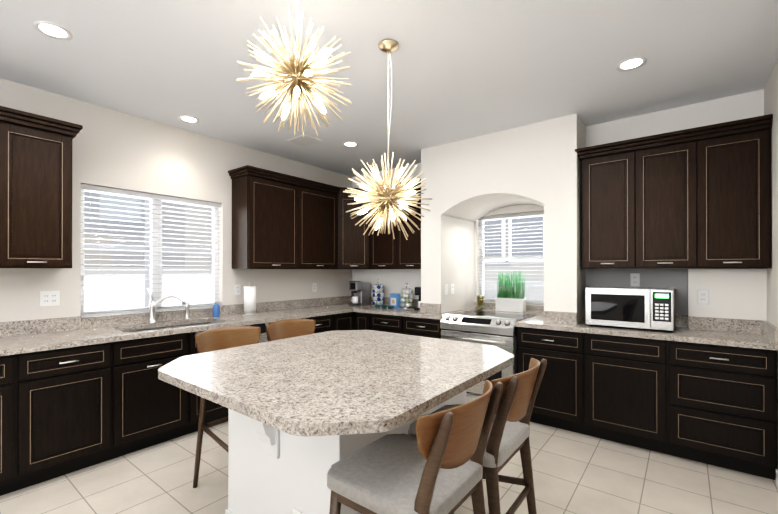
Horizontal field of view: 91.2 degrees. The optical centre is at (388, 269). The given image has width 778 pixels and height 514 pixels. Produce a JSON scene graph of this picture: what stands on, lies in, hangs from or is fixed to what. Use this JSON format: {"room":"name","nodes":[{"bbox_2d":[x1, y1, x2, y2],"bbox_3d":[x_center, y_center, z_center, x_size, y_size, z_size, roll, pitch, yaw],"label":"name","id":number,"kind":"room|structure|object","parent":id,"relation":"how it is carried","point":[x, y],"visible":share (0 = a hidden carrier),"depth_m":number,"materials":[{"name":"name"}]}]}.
{"room":"kitchen","nodes":[
{"label":"kitchen","id":0,"kind":"room"},
{"bbox_2d":[0,78,351,330],"bbox_3d":[-2.701,0.018,2.897,0.150,2.750,7.170,0,0,38],"label":"wall","id":1,"kind":"structure","parent":0,"point":[111,148],"depth_m":3.44,"materials":[{"name":"white paint"}]},
{"bbox_2d":[0,106,82,267],"bbox_3d":[-2.644,-0.529,2.544,0.370,1.042,0.870,0,0,38],"label":"upper cabinet","id":2,"kind":"object","parent":1,"relation":"attached to","point":[35,190],"visible":1,"depth_m":2.61,"materials":[{"name":"brown wood"}]},
{"bbox_2d":[40,291,59,306],"bbox_3d":[-2.590,0.223,2.909,0.008,0.116,0.116,0,0,38],"label":"electrical outlet","id":3,"kind":"object","parent":1,"relation":"attached to","point":[49,298],"visible":1,"depth_m":2.90,"materials":[{"name":"white plastic"}]},
{"bbox_2d":[80,190,217,317],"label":"window","id":4,"kind":"structure","parent":1,"relation":"in","point":[158,287],"depth_m":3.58,"materials":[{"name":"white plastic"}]},
{"bbox_2d":[80,184,220,317],"bbox_3d":[-2.144,-0.150,3.554,0.070,1.084,1.178,0,0,38],"label":"window blinds","id":5,"kind":"object","parent":4,"relation":"attached to","point":[100,189],"visible":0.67,"depth_m":3.45,"materials":[{"name":"grey plastic"}]},
{"bbox_2d":[234,284,239,294],"bbox_3d":[-1.643,0.220,4.128,0.008,0.116,0.070,0,0,38],"label":"electrical outlet","id":6,"kind":"object","parent":1,"relation":"attached to","point":[236,289],"visible":1,"depth_m":4.12,"materials":[{"name":"white plastic"}]},
{"bbox_2d":[230,169,303,268],"bbox_3d":[-1.346,-0.498,4.253,0.323,0.988,0.693,0,0,38],"label":"upper cabinet","id":7,"kind":"object","parent":1,"relation":"attached to","point":[282,221],"depth_m":4.06,"materials":[{"name":"brown wood"}]},
{"bbox_2d":[312,283,316,291],"bbox_3d":[-0.974,0.238,4.989,0.008,0.116,0.070,0,0,38],"label":"electrical outlet","id":8,"kind":"object","parent":1,"relation":"attached to","point":[314,287],"visible":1,"depth_m":4.99,"materials":[{"name":"white plastic"}]},
{"bbox_2d":[304,185,339,268],"bbox_3d":[-0.995,-0.497,4.705,0.323,0.988,0.693,0,0,38],"label":"upper cabinet","id":9,"kind":"object","parent":1,"relation":"attached to","point":[320,204],"depth_m":4.65,"materials":[{"name":"brown wood"}]},
{"bbox_2d":[352,163,420,298],"bbox_3d":[0.097,0.023,5.168,1.485,2.750,0.150,0,0,38],"label":"wall","id":10,"kind":"structure","parent":0,"point":[393,280],"depth_m":5.12,"materials":[{"name":"white paint"}]},
{"bbox_2d":[337,187,370,268],"bbox_3d":[-0.482,-0.523,5.132,0.611,1.042,0.613,0,0,38],"label":"upper cabinet","id":11,"kind":"object","parent":10,"relation":"attached to","point":[353,246],"visible":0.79,"depth_m":4.89,"materials":[{"name":"brown wood"}]},
{"bbox_2d":[370,179,420,268],"bbox_3d":[0.176,-0.524,4.775,0.869,1.042,0.370,0,0,38],"label":"upper cabinet","id":12,"kind":"object","parent":10,"relation":"attached to","point":[388,251],"visible":0.42,"depth_m":4.65,"materials":[{"name":"brown wood"}]},
{"bbox_2d":[0,421,777,513],"bbox_3d":[-0.824,1.440,1.676,4.610,0.100,7.550,0,0,38],"label":"floor","id":13,"kind":"structure","parent":0,"point":[576,473],"depth_m":2.46,"materials":[{"name":"tile"}]},
{"bbox_2d":[0,352,35,495],"bbox_3d":[-2.662,0.954,2.323,0.607,0.874,0.615,0,0,38],"label":"base cabinet","id":14,"kind":"object","parent":13,"relation":"on","point":[17,371],"depth_m":2.34,"materials":[{"name":"black wood"}]},
{"bbox_2d":[0,296,351,355],"bbox_3d":[-1.726,0.550,3.581,0.720,0.344,4.588,0,0,38],"label":"countertop","id":15,"kind":"structure","parent":14,"relation":"on","point":[24,336],"depth_m":3.20,"materials":[{"name":"stone"}]},
{"bbox_2d":[147,288,189,322],"bbox_3d":[-1.967,0.325,3.474,0.243,0.308,0.366,0,0,38],"label":"faucet","id":16,"kind":"object","parent":15,"relation":"on","point":[153,304],"visible":1,"depth_m":3.41,"materials":[{"name":"silver metal"}]},
{"bbox_2d":[213,299,219,316],"bbox_3d":[-1.744,0.391,3.843,0.068,0.177,0.065,0,0,38],"label":"soap dispenser","id":17,"kind":"object","parent":15,"relation":"on","point":[216,309],"visible":1,"depth_m":3.82,"materials":[{"name":"blue plastic"}]},
{"bbox_2d":[242,283,256,314],"bbox_3d":[-1.489,0.312,4.075,0.150,0.337,0.150,0,0,38],"label":"paper towel","id":18,"kind":"object","parent":15,"relation":"on","point":[249,299],"visible":1,"depth_m":4.02,"materials":[{"name":"white paper"}]},
{"bbox_2d":[349,281,369,305],"bbox_3d":[-0.425,0.321,5.212,0.205,0.325,0.280,0,0,38],"label":"coffee maker","id":19,"kind":"object","parent":15,"relation":"on","point":[360,292],"visible":1,"depth_m":5.13,"materials":[{"name":"silver metal"}]},
{"bbox_2d":[36,340,127,483],"bbox_3d":[-2.365,0.955,2.706,0.607,0.874,0.635,0,0,38],"label":"base cabinet","id":20,"kind":"object","parent":13,"relation":"on","point":[63,411],"depth_m":2.58,"materials":[{"name":"black wood"}]},
{"bbox_2d":[128,331,199,453],"bbox_3d":[-2.050,0.956,3.112,0.607,0.874,0.673,0,0,38],"label":"base cabinet","id":21,"kind":"object","parent":13,"relation":"on","point":[159,411],"depth_m":2.95,"materials":[{"name":"black wood"}]},
{"bbox_2d":[200,330,227,423],"bbox_3d":[-1.748,0.957,3.500,0.607,0.874,0.603,0,0,38],"label":"base cabinet","id":22,"kind":"object","parent":13,"relation":"on","point":[214,411],"depth_m":3.33,"materials":[{"name":"black wood"}]},
{"bbox_2d":[193,325,260,487],"bbox_3d":[-0.944,0.897,2.474,0.525,0.993,0.464,0,0,38],"label":"stool","id":23,"kind":"object","parent":13,"relation":"on","point":[221,338],"visible":0.42,"depth_m":2.52,"materials":[{"name":"brown wood"}]},
{"bbox_2d":[245,322,272,342],"bbox_3d":[-1.374,0.959,3.978,0.613,0.872,0.600,0,0,38],"label":"dishwasher","id":24,"kind":"object","parent":13,"relation":"on","point":[263,336],"visible":0.04,"depth_m":3.68,"materials":[{"name":"grey plastic"}]},
{"bbox_2d":[265,318,315,340],"bbox_3d":[-0.625,0.898,2.884,0.525,0.993,0.464,0,0,38],"label":"stool","id":25,"kind":"object","parent":13,"relation":"on","point":[283,329],"visible":0.27,"depth_m":3.04,"materials":[{"name":"brown wood"}]},
{"bbox_2d":[301,314,339,333],"bbox_3d":[-1.017,0.960,4.441,0.607,0.874,0.560,0,0,38],"label":"base cabinet","id":26,"kind":"object","parent":13,"relation":"on","point":[325,323],"depth_m":4.35,"materials":[{"name":"black wood"}]},
{"bbox_2d":[176,386,471,513],"bbox_3d":[-0.271,0.954,2.145,0.874,0.874,1.437,0,0,38],"label":"kitchen island","id":27,"kind":"object","parent":13,"relation":"on","point":[270,471],"depth_m":1.80,"materials":[{"name":"white paint"}]},
{"bbox_2d":[158,330,513,457],"bbox_3d":[-0.220,0.496,2.089,1.440,0.038,1.540,0,0,38],"label":"island countertop","id":28,"kind":"structure","parent":27,"relation":"on","point":[340,392],"depth_m":1.67,"materials":[{"name":"beige stone"}]},
{"bbox_2d":[340,312,355,329],"bbox_3d":[-0.803,0.960,4.717,0.607,0.874,0.418,0,0,38],"label":"base cabinet","id":29,"kind":"object","parent":13,"relation":"on","point":[347,320],"depth_m":4.62,"materials":[{"name":"black wood"}]},
{"bbox_2d":[355,312,374,329],"bbox_3d":[-0.121,0.961,4.852,0.336,0.874,0.607,0,0,38],"label":"base cabinet","id":30,"kind":"object","parent":13,"relation":"on","point":[363,321],"depth_m":4.61,"materials":[{"name":"black wood"}]},
{"bbox_2d":[375,314,406,333],"bbox_3d":[0.148,0.960,4.643,0.625,0.874,0.607,0,0,38],"label":"base cabinet","id":31,"kind":"object","parent":13,"relation":"on","point":[385,323],"depth_m":4.36,"materials":[{"name":"black wood"}]},
{"bbox_2d":[327,380,502,513],"bbox_3d":[0.093,0.894,1.352,0.525,0.993,0.464,0,0,38],"label":"stool","id":32,"kind":"object","parent":13,"relation":"on","point":[434,465],"visible":1,"depth_m":1.25,"materials":[{"name":"grey fabric"}]},
{"bbox_2d":[407,317,441,338],"bbox_3d":[0.512,0.959,4.360,0.580,0.874,0.607,0,0,38],"label":"base cabinet","id":33,"kind":"object","parent":13,"relation":"on","point":[425,327],"depth_m":4.09,"materials":[{"name":"black wood"}]},
{"bbox_2d":[352,297,464,319],"bbox_3d":[0.248,0.451,4.542,1.220,0.140,0.648,0,0,38],"label":"countertop","id":34,"kind":"structure","parent":33,"relation":"on","point":[427,310],"depth_m":4.35,"materials":[{"name":"stone"}]},
{"bbox_2d":[372,279,383,306],"bbox_3d":[-0.143,0.305,4.993,0.170,0.355,0.170,0,0,38],"label":"pod carousel","id":35,"kind":"object","parent":34,"relation":"on","point":[378,298],"visible":0.88,"depth_m":4.95,"materials":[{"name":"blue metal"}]},
{"bbox_2d":[390,293,403,307],"bbox_3d":[0.097,0.395,4.830,0.104,0.175,0.170,0,0,-32],"label":"box","id":36,"kind":"object","parent":34,"relation":"on","point":[395,301],"visible":0.81,"depth_m":4.77,"materials":[{"name":"blue cardboard"}]},
{"bbox_2d":[400,283,412,308],"bbox_3d":[0.216,0.324,4.689,0.170,0.315,0.170,0,0,38],"label":"pod carousel","id":37,"kind":"object","parent":34,"relation":"on","point":[406,300],"visible":1,"depth_m":4.64,"materials":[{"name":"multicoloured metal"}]},
{"bbox_2d":[414,287,420,309],"bbox_3d":[0.418,0.347,4.582,0.140,0.270,0.200,0,0,38],"label":"coffee maker","id":38,"kind":"object","parent":34,"relation":"on","point":[417,290],"visible":0.25,"depth_m":4.52,"materials":[{"name":"black plastic"}]},
{"bbox_2d":[408,358,546,513],"bbox_3d":[0.397,0.895,1.711,0.525,0.993,0.464,0,0,38],"label":"stool","id":39,"kind":"object","parent":13,"relation":"on","point":[508,437],"visible":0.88,"depth_m":1.54,"materials":[{"name":"brown wood"}]},
{"bbox_2d":[440,310,535,402],"bbox_3d":[1.007,0.928,3.900,0.756,0.935,0.718,0,0,38],"label":"range","id":40,"kind":"object","parent":13,"relation":"on","point":[498,329],"visible":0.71,"depth_m":3.65,"materials":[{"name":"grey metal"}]},
{"bbox_2d":[517,327,596,436],"bbox_3d":[1.576,0.957,3.490,0.633,0.874,0.537,0,0,38],"label":"base cabinet","id":41,"kind":"object","parent":13,"relation":"on","point":[566,398],"depth_m":3.24,"materials":[{"name":"black wood"}]},
{"bbox_2d":[597,334,668,454],"bbox_3d":[1.960,0.956,3.191,0.620,0.874,0.537,0,0,38],"label":"base cabinet","id":42,"kind":"object","parent":13,"relation":"on","point":[633,373],"depth_m":2.93,"materials":[{"name":"black wood"}]},
{"bbox_2d":[669,341,776,479],"bbox_3d":[2.403,0.956,2.848,0.641,0.874,0.537,0,0,38],"label":"base cabinet","id":43,"kind":"object","parent":13,"relation":"on","point":[714,405],"depth_m":2.61,"materials":[{"name":"black wood"}]},
{"bbox_2d":[512,305,777,350],"bbox_3d":[1.986,0.447,3.162,1.687,0.140,0.600,0,0,38],"label":"countertop","id":44,"kind":"structure","parent":43,"relation":"on","point":[755,334],"depth_m":2.92,"materials":[{"name":"stone"}]},
{"bbox_2d":[585,286,674,331],"bbox_3d":[2.011,0.317,3.185,0.600,0.324,0.394,0,0,38],"label":"microwave","id":45,"kind":"object","parent":44,"relation":"on","point":[652,308],"visible":1,"depth_m":3.02,"materials":[{"name":"silver metal"}]},
{"bbox_2d":[0,0,777,176],"bbox_3d":[-0.824,-1.410,1.683,4.610,0.100,7.550,0,0,38],"label":"ceiling","id":46,"kind":"structure","parent":0,"point":[463,69],"depth_m":2.49,"materials":[{"name":"white paint"}]},
{"bbox_2d":[33,21,72,39],"bbox_3d":[-1.911,-1.356,2.166,0.170,0.006,0.170,0,0,38],"label":"recessed light","id":47,"kind":"object","parent":46,"relation":"in","point":[52,30],"visible":1,"depth_m":2.16,"materials":[{"name":"white"}]},
{"bbox_2d":[178,116,199,123],"bbox_3d":[-1.807,-1.353,3.441,0.170,0.006,0.170,0,0,38],"label":"recessed light","id":48,"kind":"object","parent":46,"relation":"in","point":[188,119],"visible":1,"depth_m":3.44,"materials":[{"name":"white plastic"}]},
{"bbox_2d":[236,0,350,136],"bbox_3d":[-0.436,-1.002,1.804,0.518,0.713,0.510,0,0,38],"label":"chandelier","id":49,"kind":"object","parent":46,"relation":"hanging from","point":[294,79],"visible":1,"depth_m":1.75,"materials":[{"name":"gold metal"}]},
{"bbox_2d":[287,134,320,145],"bbox_3d":[-0.894,-1.350,3.997,0.300,0.009,0.220,0,0,38],"label":"ceiling vent","id":50,"kind":"object","parent":46,"relation":"in","point":[301,140],"visible":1,"depth_m":3.98,"materials":[{"name":"white metal"}]},
{"bbox_2d":[343,142,357,146],"bbox_3d":[-0.418,-1.351,4.121,0.170,0.006,0.170,0,0,38],"label":"recessed light","id":51,"kind":"object","parent":46,"relation":"in","point":[350,144],"visible":1,"depth_m":4.13,"materials":[{"name":"white plastic"}]},
{"bbox_2d":[343,39,431,239],"bbox_3d":[-0.010,-0.767,2.305,0.526,1.181,0.527,0,0,38],"label":"chandelier","id":52,"kind":"object","parent":46,"relation":"hanging from","point":[388,196],"visible":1,"depth_m":2.26,"materials":[{"name":"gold metal"}]},
{"bbox_2d":[616,57,646,70],"bbox_3d":[1.602,-1.355,2.515,0.170,0.006,0.170,0,0,38],"label":"recessed light","id":53,"kind":"object","parent":46,"relation":"in","point":[630,64],"visible":1,"depth_m":2.51,"materials":[{"name":"white"}]},
{"bbox_2d":[464,302,531,312],"bbox_3d":[1.383,0.466,4.313,1.071,0.108,0.378,0,0,38],"label":"countertop","id":54,"kind":"structure","parent":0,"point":[487,306],"depth_m":4.61,"materials":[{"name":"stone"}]},
{"bbox_2d":[476,295,484,309],"bbox_3d":[1.085,0.395,4.520,0.100,0.172,0.100,0,0,38],"label":"vase","id":55,"kind":"object","parent":54,"relation":"on","point":[479,298],"depth_m":4.50,"materials":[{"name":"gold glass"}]},
{"bbox_2d":[465,285,543,312],"bbox_3d":[1.278,0.331,4.178,0.975,0.299,0.006,0,0,38],"label":"guard","id":56,"kind":"object","parent":54,"relation":"on","point":[505,298],"visible":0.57,"depth_m":4.17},
{"bbox_2d":[495,270,525,312],"bbox_3d":[1.391,0.242,4.360,0.320,0.478,0.118,0,0,38],"label":"planter","id":57,"kind":"object","parent":54,"relation":"on","point":[517,281],"visible":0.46,"depth_m":4.32,"materials":[{"name":"white ceramic"}]},
{"bbox_2d":[421,113,585,323],"bbox_3d":[1.298,0.021,4.191,1.610,2.750,0.980,0,0,38],"label":"wall","id":58,"kind":"structure","parent":0,"point":[533,167],"depth_m":3.79,"materials":[{"name":"white paint"}]},
{"bbox_2d":[445,284,447,294],"bbox_3d":[0.639,0.226,4.221,0.008,0.116,0.070,0,0,38],"label":"electrical outlet","id":59,"kind":"object","parent":58,"relation":"attached to","point":[446,289],"visible":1,"depth_m":4.21,"materials":[{"name":"white plastic"}]},
{"bbox_2d":[451,284,453,293],"bbox_3d":[0.725,0.226,4.332,0.008,0.116,0.070,0,0,38],"label":"electrical outlet","id":60,"kind":"object","parent":58,"relation":"attached to","point":[452,288],"visible":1,"depth_m":4.32,"materials":[{"name":"white plastic"}]},
{"bbox_2d":[480,215,543,304],"bbox_3d":[1.566,-0.128,4.550,1.015,1.070,0.045,0,0,38],"label":"window","id":61,"kind":"structure","parent":58,"relation":"in","point":[482,259],"depth_m":4.75,"materials":[{"name":"white plastic"}]},
{"bbox_2d":[478,211,543,304],"bbox_3d":[1.523,-0.129,4.494,1.003,1.060,0.070,0,0,38],"label":"blinds","id":62,"kind":"object","parent":61,"relation":"attached to","point":[537,213],"visible":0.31,"depth_m":4.53,"materials":[{"name":"grey plastic"}]},
{"bbox_2d":[586,89,766,327],"bbox_3d":[2.421,0.018,3.212,1.365,2.750,0.250,0,0,38],"label":"wall","id":63,"kind":"structure","parent":0,"point":[737,293],"depth_m":3.00,"materials":[{"name":"white paint"}]},
{"bbox_2d":[586,269,687,314],"bbox_3d":[2.166,0.186,3.373,0.761,0.379,0.005,0,0,38],"label":"backsplash panel","id":64,"kind":"object","parent":63,"relation":"attached to","point":[677,279],"visible":0.57,"depth_m":3.29,"materials":[{"name":"grey paint"}]},
{"bbox_2d":[630,273,639,286],"bbox_3d":[2.175,0.094,3.364,0.070,0.116,0.008,0,0,38],"label":"electrical outlet","id":65,"kind":"object","parent":64,"relation":"attached to","point":[634,279],"visible":1,"depth_m":3.36,"materials":[{"name":"white plastic"}]},
{"bbox_2d":[575,114,771,268],"bbox_3d":[2.220,-0.528,3.093,1.226,1.042,0.380,0,0,38],"label":"upper cabinet","id":66,"kind":"object","parent":63,"relation":"attached to","point":[698,197],"visible":1,"depth_m":2.90,"materials":[{"name":"brown wood"}]},
{"bbox_2d":[697,290,708,304],"bbox_3d":[2.477,0.220,3.002,0.070,0.116,0.008,0,0,38],"label":"electrical outlet","id":67,"kind":"object","parent":63,"relation":"attached to","point":[703,297],"visible":1,"depth_m":3.00,"materials":[{"name":"white plastic"}]},
{"bbox_2d":[764,58,777,478],"bbox_3d":[0.754,0.011,0.075,0.150,2.750,6.950,0,0,38],"label":"wall","id":68,"kind":"structure","parent":0,"point":[771,97],"depth_m":2.56,"materials":[{"name":"white paint"}]},
{"bbox_2d":[776,470,777,489],"bbox_3d":[0.567,1.331,-0.034,0.013,0.110,6.255,0,0,38],"label":"baseboard","id":69,"kind":"structure","parent":68,"relation":"attached to","point":[777,479],"depth_m":2.41,"materials":[{"name":"white"}]},
{"label":"outside","id":70,"kind":"structure","parent":0,"visible":0},
{"bbox_2d":[484,216,543,299],"bbox_3d":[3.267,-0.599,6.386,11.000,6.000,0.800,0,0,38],"label":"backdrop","id":71,"kind":"structure","parent":70,"point":[535,275],"depth_m":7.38,"materials":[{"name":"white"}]}
]}

